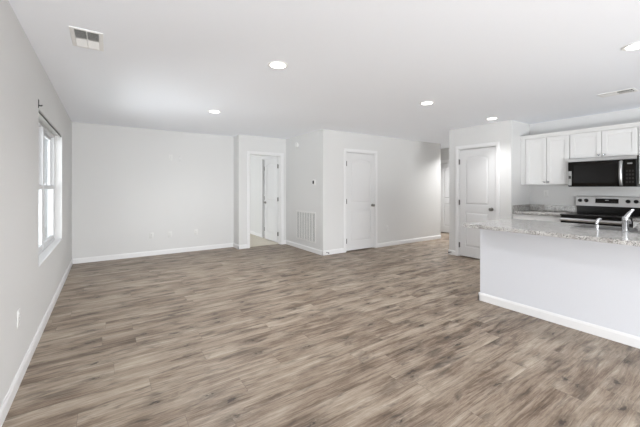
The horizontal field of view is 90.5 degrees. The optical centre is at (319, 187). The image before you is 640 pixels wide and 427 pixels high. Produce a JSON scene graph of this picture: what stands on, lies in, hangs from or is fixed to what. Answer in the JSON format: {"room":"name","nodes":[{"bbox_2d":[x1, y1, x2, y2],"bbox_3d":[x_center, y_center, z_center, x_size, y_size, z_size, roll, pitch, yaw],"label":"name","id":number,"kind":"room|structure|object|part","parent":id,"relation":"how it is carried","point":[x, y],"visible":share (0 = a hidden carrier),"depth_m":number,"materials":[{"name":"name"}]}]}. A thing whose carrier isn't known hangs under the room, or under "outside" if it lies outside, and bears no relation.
{"room":"empty living room","nodes":[
{"label":"empty living room","id":0,"kind":"room"},
{"bbox_2d":[0,0,71,406],"bbox_3d":[-1.212,0.095,0.789,0.150,2.440,11.364,0,0,-34],"label":"wall","id":1,"kind":"structure","parent":0,"point":[29,287],"depth_m":2.21,"materials":[{"name":"white paint"}]},
{"bbox_2d":[17,308,19,327],"bbox_3d":[-2.017,0.875,2.126,0.009,0.114,0.070,0,0,-34],"label":"wall outlet","id":2,"kind":"object","parent":1,"relation":"attached to","point":[18,311],"visible":1,"depth_m":2.11,"materials":[{"name":"white plastic"}]},
{"bbox_2d":[0,259,72,426],"bbox_3d":[-1.153,1.270,0.848,0.014,0.090,11.094,0,0,-34],"label":"baseboard","id":3,"kind":"structure","parent":1,"relation":"attached to","point":[10,395],"depth_m":2.32,"materials":[{"name":"white paint"}]},
{"bbox_2d":[39,120,43,254],"bbox_3d":[-2.795,0.005,3.075,0.070,1.380,0.884,0,0,-34],"label":"window","id":4,"kind":"structure","parent":1,"relation":"in","point":[41,125],"depth_m":3.42,"materials":[{"name":"white plastic"}]},
{"bbox_3d":[-2.781,0.318,3.084,0.029,0.681,0.812,0,0,-34],"label":"sash","id":5,"kind":"part","parent":4,"relation":"part of","materials":[{"name":"white plastic"}]},
{"bbox_2d":[44,125,54,249],"bbox_3d":[-3.290,0.005,3.810,0.070,1.380,0.884,0,0,-34],"label":"window","id":6,"kind":"structure","parent":1,"relation":"in","point":[50,186],"depth_m":4.13,"materials":[{"name":"white plastic"}]},
{"bbox_3d":[-3.301,-0.315,3.802,0.027,0.669,0.812,0,0,-34],"label":"sash","id":7,"kind":"part","parent":6,"relation":"part of","materials":[{"name":"white plastic"}]},
{"bbox_3d":[-3.277,0.318,3.819,0.029,0.681,0.812,0,0,-34],"label":"sash","id":8,"kind":"part","parent":6,"relation":"part of","materials":[{"name":"white plastic"}]},
{"bbox_2d":[39,112,60,136],"bbox_3d":[-2.961,-0.677,3.497,0.016,0.015,1.750,0,0,-34],"label":"curtain rod","id":9,"kind":"object","parent":1,"relation":"attached to","point":[39,112],"visible":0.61,"depth_m":3.37,"materials":[{"name":"grey metal"}]},
{"bbox_2d":[39,239,61,266],"bbox_3d":[-2.980,0.689,3.485,0.080,0.012,1.768,0,0,-34],"label":"window sill","id":10,"kind":"structure","parent":1,"relation":"attached to","point":[52,246],"depth_m":3.39,"materials":[{"name":"white paint"}]},
{"bbox_2d":[72,122,233,258],"bbox_3d":[-3.070,0.095,6.317,2.949,2.440,0.120,0,0,-34],"label":"wall","id":11,"kind":"structure","parent":0,"point":[126,187],"depth_m":6.08,"materials":[{"name":"white paint"}]},
{"bbox_2d":[72,243,246,263],"bbox_3d":[-2.915,1.270,6.142,3.009,0.090,0.343,0,0,-34],"label":"baseboard","id":12,"kind":"structure","parent":11,"relation":"attached to","point":[217,246],"depth_m":6.14,"materials":[{"name":"white paint"}]},
{"bbox_2d":[234,135,243,244],"bbox_3d":[-1.771,0.095,6.922,0.120,2.440,0.329,0,0,-34],"label":"wall","id":13,"kind":"structure","parent":0,"point":[238,139],"depth_m":6.80,"materials":[{"name":"white paint"}]},
{"bbox_2d":[250,155,273,233],"bbox_3d":[-1.690,0.095,8.680,0.120,2.440,2.915,0,0,-34],"label":"wall","id":14,"kind":"structure","parent":0,"point":[255,160],"depth_m":8.69,"materials":[{"name":"white paint"}]},
{"bbox_2d":[250,231,260,236],"bbox_3d":[-2.046,1.270,9.088,0.014,0.090,1.840,0,0,-34],"label":"baseboard","id":15,"kind":"structure","parent":14,"relation":"attached to","point":[251,232],"depth_m":8.65,"materials":[{"name":"white paint"}]},
{"bbox_2d":[261,156,275,237],"bbox_3d":[-1.241,0.262,7.997,0.139,2.105,0.870,0,0,-34],"label":"door frame","id":16,"kind":"structure","parent":14,"relation":"attached to","point":[265,157],"depth_m":8.28,"materials":[{"name":"white paint"}]},
{"bbox_2d":[244,135,285,243],"bbox_3d":[-1.244,0.095,7.151,1.012,2.440,0.120,0,0,-34],"label":"wall","id":17,"kind":"structure","parent":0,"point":[251,143],"depth_m":7.04,"materials":[{"name":"white paint"}]},
{"bbox_2d":[247,151,283,247],"bbox_3d":[-1.241,0.262,7.141,0.885,2.105,0.139,0,0,-34],"label":"door frame","id":18,"kind":"structure","parent":17,"relation":"attached to","point":[280,156],"depth_m":7.30,"materials":[{"name":"white paint"}]},
{"bbox_2d":[263,157,278,242],"bbox_3d":[-1.173,0.289,7.714,0.145,2.000,0.754,0,0,-34],"label":"door","id":19,"kind":"structure","parent":17,"relation":"in","point":[271,164],"depth_m":7.69,"materials":[{"name":"white paint"}]},
{"bbox_2d":[286,130,318,249],"bbox_3d":[-0.385,0.095,6.891,0.120,2.440,1.512,0,0,-34],"label":"wall","id":20,"kind":"structure","parent":0,"point":[302,162],"depth_m":6.76,"materials":[{"name":"white paint"}]},
{"bbox_2d":[284,240,322,255],"bbox_3d":[-0.392,1.270,6.733,0.067,0.090,1.526,0,0,-34],"label":"baseboard","id":21,"kind":"structure","parent":20,"relation":"attached to","point":[310,249],"depth_m":6.67,"materials":[{"name":"white paint"}]},
{"bbox_2d":[296,210,315,243],"bbox_3d":[-0.301,0.810,6.650,0.010,0.620,0.770,0,0,-34],"label":"air vent","id":22,"kind":"object","parent":20,"relation":"in","point":[305,220],"visible":1,"depth_m":6.61,"materials":[{"name":"white plastic"}]},
{"bbox_2d":[2,232,639,426],"bbox_3d":[1.646,1.372,4.366,8.889,0.126,14.100,0,0,-34],"label":"floor","id":23,"kind":"structure","parent":0,"point":[275,335],"depth_m":2.54,"materials":[{"name":"plastic"}]},
{"bbox_2d":[513,214,560,221],"bbox_3d":[3.657,0.877,5.186,0.628,0.875,0.693,0,0,-34],"label":"base cabinet","id":24,"kind":"object","parent":23,"relation":"on","point":[515,216],"visible":0.04,"depth_m":5.02,"materials":[{"name":"white paint"}]},
{"bbox_2d":[512,204,576,216],"bbox_3d":[3.670,0.369,5.194,0.632,0.140,0.694,0,0,-34],"label":"countertop","id":25,"kind":"structure","parent":24,"relation":"on","point":[528,209],"depth_m":5.28,"materials":[{"name":"stone"}]},
{"bbox_2d":[559,196,639,227],"bbox_3d":[4.019,0.725,4.549,0.768,1.180,0.760,0,0,-34],"label":"range","id":26,"kind":"object","parent":23,"relation":"on","point":[611,209],"visible":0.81,"depth_m":4.60,"materials":[{"name":"silver metal"}]},
{"bbox_3d":[3.729,0.462,4.354,0.070,0.047,0.728,0,0,-34],"label":"handle","id":27,"kind":"part","parent":26,"relation":"part of","materials":[{"name":"silver metal"}]},
{"bbox_3d":[3.774,0.761,4.384,0.039,0.678,0.750,0,0,-34],"label":"oven door","id":28,"kind":"part","parent":26,"relation":"part of","materials":[{"name":"black ceramic"}]},
{"bbox_2d":[560,212,639,219],"bbox_3d":[4.024,0.403,4.553,0.654,0.022,0.760,0,0,-34],"label":"cooktop","id":29,"kind":"object","parent":26,"relation":"in","point":[580,215],"depth_m":4.50,"materials":[{"name":"black"}]},
{"bbox_3d":[4.301,0.209,4.740,0.084,0.149,0.756,0,0,-34],"label":"control panel","id":30,"kind":"part","parent":26,"relation":"part of","materials":[{"name":"silver metal"}]},
{"bbox_3d":[4.531,0.877,3.890,0.628,0.875,0.899,0,0,-34],"label":"base cabinet","id":31,"kind":"object","parent":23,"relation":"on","visible":0},
{"bbox_2d":[632,217,639,221],"bbox_3d":[4.543,0.369,3.898,0.632,0.140,0.900,0,0,-34],"label":"countertop","id":32,"kind":"structure","parent":31,"relation":"on","point":[638,218],"depth_m":4.08,"materials":[{"name":"stone"}]},
{"bbox_2d":[8,0,639,148],"bbox_3d":[1.646,-1.185,4.366,8.889,0.120,14.100,0,0,-34],"label":"ceiling","id":33,"kind":"structure","parent":0,"point":[367,67],"depth_m":2.81,"materials":[{"name":"white paint"}]},
{"bbox_2d":[69,26,103,50],"bbox_3d":[-1.765,-1.120,2.410,0.200,0.011,0.360,0,0,-34],"label":"ceiling vent","id":34,"kind":"object","parent":33,"relation":"in","point":[84,38],"visible":1,"depth_m":2.39,"materials":[{"name":"white plastic"}]},
{"bbox_2d":[208,110,220,112],"bbox_3d":[-1.564,-1.122,4.704,0.188,0.007,0.188,0,0,-34],"label":"recessed light","id":35,"kind":"object","parent":33,"relation":"in","point":[210,111],"visible":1,"depth_m":4.69,"materials":[{"name":"white plastic"}]},
{"bbox_2d":[268,61,287,68],"bbox_3d":[-0.387,-1.122,2.917,0.188,0.007,0.188,0,0,-34],"label":"recessed light","id":36,"kind":"object","parent":33,"relation":"in","point":[274,64],"visible":1,"depth_m":2.91,"materials":[{"name":"white plastic"}]},
{"bbox_2d":[420,101,434,104],"bbox_3d":[1.427,-1.122,4.230,0.188,0.007,0.188,0,0,-34],"label":"recessed light","id":37,"kind":"object","parent":33,"relation":"in","point":[424,102],"visible":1,"depth_m":4.23,"materials":[{"name":"white plastic"}]},
{"bbox_2d":[598,88,638,97],"bbox_3d":[3.528,-1.120,3.765,0.190,0.011,0.330,0,0,-34],"label":"ceiling vent","id":38,"kind":"object","parent":33,"relation":"in","point":[624,91],"visible":1,"depth_m":3.74,"materials":[{"name":"white plastic"}]},
{"bbox_2d":[622,41,639,50],"bbox_3d":[2.521,-1.122,2.516,0.188,0.007,0.188,0,0,-34],"label":"recessed light","id":39,"kind":"object","parent":33,"relation":"in","point":[633,46],"visible":1,"depth_m":2.54,"materials":[{"name":"white plastic"}]},
{"bbox_2d":[319,129,440,250],"bbox_3d":[1.550,0.095,7.211,3.688,2.440,0.120,0,0,-34],"label":"wall","id":40,"kind":"structure","parent":0,"point":[408,171],"depth_m":7.15,"materials":[{"name":"white paint"}]},
{"bbox_2d":[346,153,374,250],"bbox_3d":[0.846,0.295,6.690,0.789,2.000,0.171,0,0,-34],"label":"door","id":41,"kind":"structure","parent":40,"relation":"in","point":[360,204],"depth_m":6.66,"materials":[{"name":"white paint"}]},
{"bbox_2d":[344,148,376,252],"bbox_3d":[0.833,0.262,6.716,0.930,2.105,0.139,0,0,-34],"label":"door frame","id":42,"kind":"structure","parent":40,"relation":"attached to","point":[356,151],"depth_m":6.80,"materials":[{"name":"white paint"}]},
{"bbox_2d":[322,235,440,255],"bbox_3d":[1.582,1.270,7.152,3.702,0.090,0.014,0,0,-34],"label":"baseboard","id":43,"kind":"structure","parent":40,"relation":"attached to","point":[341,250],"depth_m":7.24,"materials":[{"name":"white paint"}]},
{"bbox_2d":[441,148,448,232],"bbox_3d":[3.464,0.095,9.487,0.150,2.440,4.339,0,0,-34],"label":"wall","id":44,"kind":"structure","parent":0,"point":[444,152],"depth_m":9.13,"materials":[{"name":"white paint"}]},
{"bbox_2d":[441,163,448,232],"bbox_3d":[3.738,0.295,9.012,0.171,2.000,0.739,0,0,-34],"label":"door","id":45,"kind":"structure","parent":44,"relation":"in","point":[444,166],"depth_m":9.17,"materials":[{"name":"white paint"}]},
{"bbox_2d":[449,120,514,250],"bbox_3d":[2.919,0.095,5.806,0.120,2.440,1.156,0,0,-34],"label":"wall","id":46,"kind":"structure","parent":0,"point":[504,131],"depth_m":5.48,"materials":[{"name":"white paint"}]},
{"bbox_2d":[448,249,454,254],"bbox_3d":[3.894,1.270,6.472,2.508,0.090,1.170,0,0,-34],"label":"baseboard","id":47,"kind":"structure","parent":46,"relation":"attached to","point":[451,251],"depth_m":6.20,"materials":[{"name":"white paint"}]},
{"bbox_2d":[459,147,495,258],"bbox_3d":[2.873,0.295,5.806,0.171,2.000,0.689,0,0,-34],"label":"door","id":48,"kind":"structure","parent":46,"relation":"in","point":[477,202],"depth_m":5.81,"materials":[{"name":"white paint"}]},
{"bbox_2d":[455,141,499,255],"bbox_3d":[2.899,0.262,5.819,0.139,2.105,0.830,0,0,-34],"label":"door frame","id":49,"kind":"structure","parent":46,"relation":"attached to","point":[490,144],"depth_m":6.08,"materials":[{"name":"white paint"}]},
{"bbox_2d":[515,121,528,204],"bbox_3d":[3.481,0.095,5.560,0.537,2.440,0.120,0,0,-34],"label":"wall","id":50,"kind":"structure","parent":0,"point":[521,129],"depth_m":5.45,"materials":[{"name":"white paint"}]},
{"bbox_2d":[480,229,639,336],"bbox_3d":[2.748,0.877,2.501,0.117,0.876,2.976,0,0,-34],"label":"wall","id":51,"kind":"structure","parent":0,"point":[597,283],"depth_m":3.01,"materials":[{"name":"white paint"}]},
{"bbox_2d":[478,292,639,348],"bbox_3d":[2.738,1.270,2.503,0.131,0.090,2.990,0,0,-34],"label":"baseboard","id":52,"kind":"structure","parent":51,"relation":"attached to","point":[624,338],"depth_m":3.00,"materials":[{"name":"white paint"}]},
{"bbox_2d":[529,108,639,205],"bbox_3d":[5.441,0.095,3.240,0.120,2.440,7.991,0,0,-34],"label":"wall","id":53,"kind":"structure","parent":0,"point":[564,195],"depth_m":5.11,"materials":[{"name":"white paint"}]},
{"bbox_2d":[513,204,576,211],"bbox_3d":[3.674,0.349,5.197,0.622,0.102,0.694,0,0,-34],"label":"backsplash","id":54,"kind":"structure","parent":53,"relation":"attached to","point":[560,208],"depth_m":5.38,"materials":[{"name":"stone"}]},
{"bbox_2d":[521,134,569,184],"bbox_3d":[3.784,-0.434,5.270,0.357,0.773,0.695,0,0,-34],"label":"upper cabinet","id":55,"kind":"object","parent":53,"relation":"attached to","point":[544,161],"visible":0.98,"depth_m":5.17,"materials":[{"name":"white paint"}]},
{"bbox_3d":[3.601,-0.430,5.289,0.019,0.755,0.301,0,0,-34],"label":"door","id":56,"kind":"part","parent":55,"relation":"part of","materials":[{"name":"white paint"}]},
{"bbox_3d":[3.773,-0.430,5.034,0.019,0.755,0.301,0,0,-34],"label":"door","id":57,"kind":"part","parent":55,"relation":"part of","materials":[{"name":"white paint"}]},
{"bbox_2d":[520,122,639,139],"bbox_3d":[4.172,-0.849,4.699,0.353,0.058,2.079,0,0,-34],"label":"crown molding","id":58,"kind":"structure","parent":55,"relation":"on","point":[634,124],"depth_m":4.74,"materials":[{"name":"white paint"}]},
{"bbox_2d":[570,127,638,158],"bbox_3d":[4.192,-0.627,4.666,0.357,0.387,0.761,0,0,-34],"label":"upper cabinet","id":59,"kind":"object","parent":53,"relation":"attached to","point":[624,141],"visible":0.94,"depth_m":4.55,"materials":[{"name":"white paint"}]},
{"bbox_3d":[3.969,-0.623,4.743,0.019,0.369,0.370,0,0,-34],"label":"door","id":60,"kind":"part","parent":59,"relation":"part of","materials":[{"name":"white paint"}]},
{"bbox_2d":[568,155,639,186],"bbox_3d":[4.146,-0.221,4.635,0.466,0.422,0.758,0,0,-34],"label":"microwave","id":61,"kind":"object","parent":59,"relation":"attached to","point":[613,171],"visible":1,"depth_m":4.50,"materials":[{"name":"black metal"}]},
{"bbox_3d":[3.981,-0.198,4.598,0.028,0.364,0.633,0,0,-34],"label":"door","id":62,"kind":"part","parent":61,"relation":"part of","materials":[{"name":"black glass"}]},
{"bbox_3d":[4.108,-0.195,4.336,0.068,0.356,0.038,0,0,-34],"label":"handle","id":63,"kind":"part","parent":61,"relation":"part of","materials":[{"name":"silver metal"}]},
{"bbox_3d":[4.189,-0.198,4.289,0.028,0.364,0.108,0,0,-34],"label":"control panel","id":64,"kind":"part","parent":61,"relation":"part of","materials":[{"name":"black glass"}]},
{"bbox_3d":[4.224,-0.198,4.239,0.026,0.364,0.012,0,0,-34],"label":"trim","id":65,"kind":"part","parent":61,"relation":"part of","materials":[{"name":"silver metal"}]},
{"bbox_3d":[4.180,-0.623,4.431,0.019,0.369,0.370,0,0,-34],"label":"door","id":66,"kind":"part","parent":59,"relation":"part of","materials":[{"name":"white paint"}]},
{"bbox_2d":[639,126,639,183],"bbox_3d":[4.578,-0.434,4.093,0.357,0.773,0.619,0,0,-34],"label":"upper cabinet","id":67,"kind":"object","parent":53,"relation":"attached to","point":[639,126],"visible":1,"depth_m":4.26,"materials":[{"name":"white paint"}]},
{"label":"outside","id":68,"kind":"structure","parent":0,"visible":0},
{"bbox_2d":[44,227,46,239],"bbox_3d":[-9.427,1.575,0.881,13.351,0.120,20.000,0,0,-34],"label":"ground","id":69,"kind":"structure","parent":68,"point":[45,228],"depth_m":10.43,"materials":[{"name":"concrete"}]},
{"bbox_3d":[3.636,0.877,1.835,0.607,0.875,0.878,0,0,-34],"label":"base cabinet","id":70,"kind":"object","parent":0,"visible":0},
{"bbox_2d":[463,218,639,245],"bbox_3d":[2.864,0.420,2.573,1.056,0.038,3.005,0,0,-34],"label":"countertop","id":71,"kind":"structure","parent":70,"relation":"on","point":[533,227],"depth_m":3.00,"materials":[{"name":"stone"}]},
{"bbox_2d":[594,218,601,229],"bbox_3d":[2.624,0.344,2.995,0.057,0.113,0.044,0,0,11],"label":"sprayer","id":72,"kind":"object","parent":71,"relation":"on","point":[597,219],"visible":0.99,"depth_m":2.99,"materials":[{"name":"silver metal"}]},
{"bbox_2d":[570,224,639,232],"bbox_3d":[2.875,0.505,3.021,0.377,0.218,0.707,0,0,-34],"label":"sink","id":73,"kind":"object","parent":71,"relation":"in","point":[611,228],"visible":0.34,"depth_m":3.22,"materials":[{"name":"silver metal"}]},
{"bbox_2d":[621,209,633,232],"bbox_3d":[2.804,0.295,2.871,0.231,0.211,0.083,0,0,-34],"label":"faucet","id":74,"kind":"object","parent":71,"relation":"on","point":[626,221],"visible":1,"depth_m":2.82,"materials":[{"name":"silver metal"}]},
{"bbox_3d":[2.753,0.234,2.826,0.076,0.090,0.035,0,0,21],"label":"lever","id":75,"kind":"part","parent":74,"relation":"part of","materials":[{"name":"silver metal"}]},
{"bbox_2d":[634,223,639,231],"bbox_3d":[2.818,0.335,2.678,0.131,0.132,0.248,0,0,-34],"label":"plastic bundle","id":76,"kind":"object","parent":71,"relation":"on","point":[637,227],"visible":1,"depth_m":2.74,"materials":[{"name":"white plastic"}]}
]}

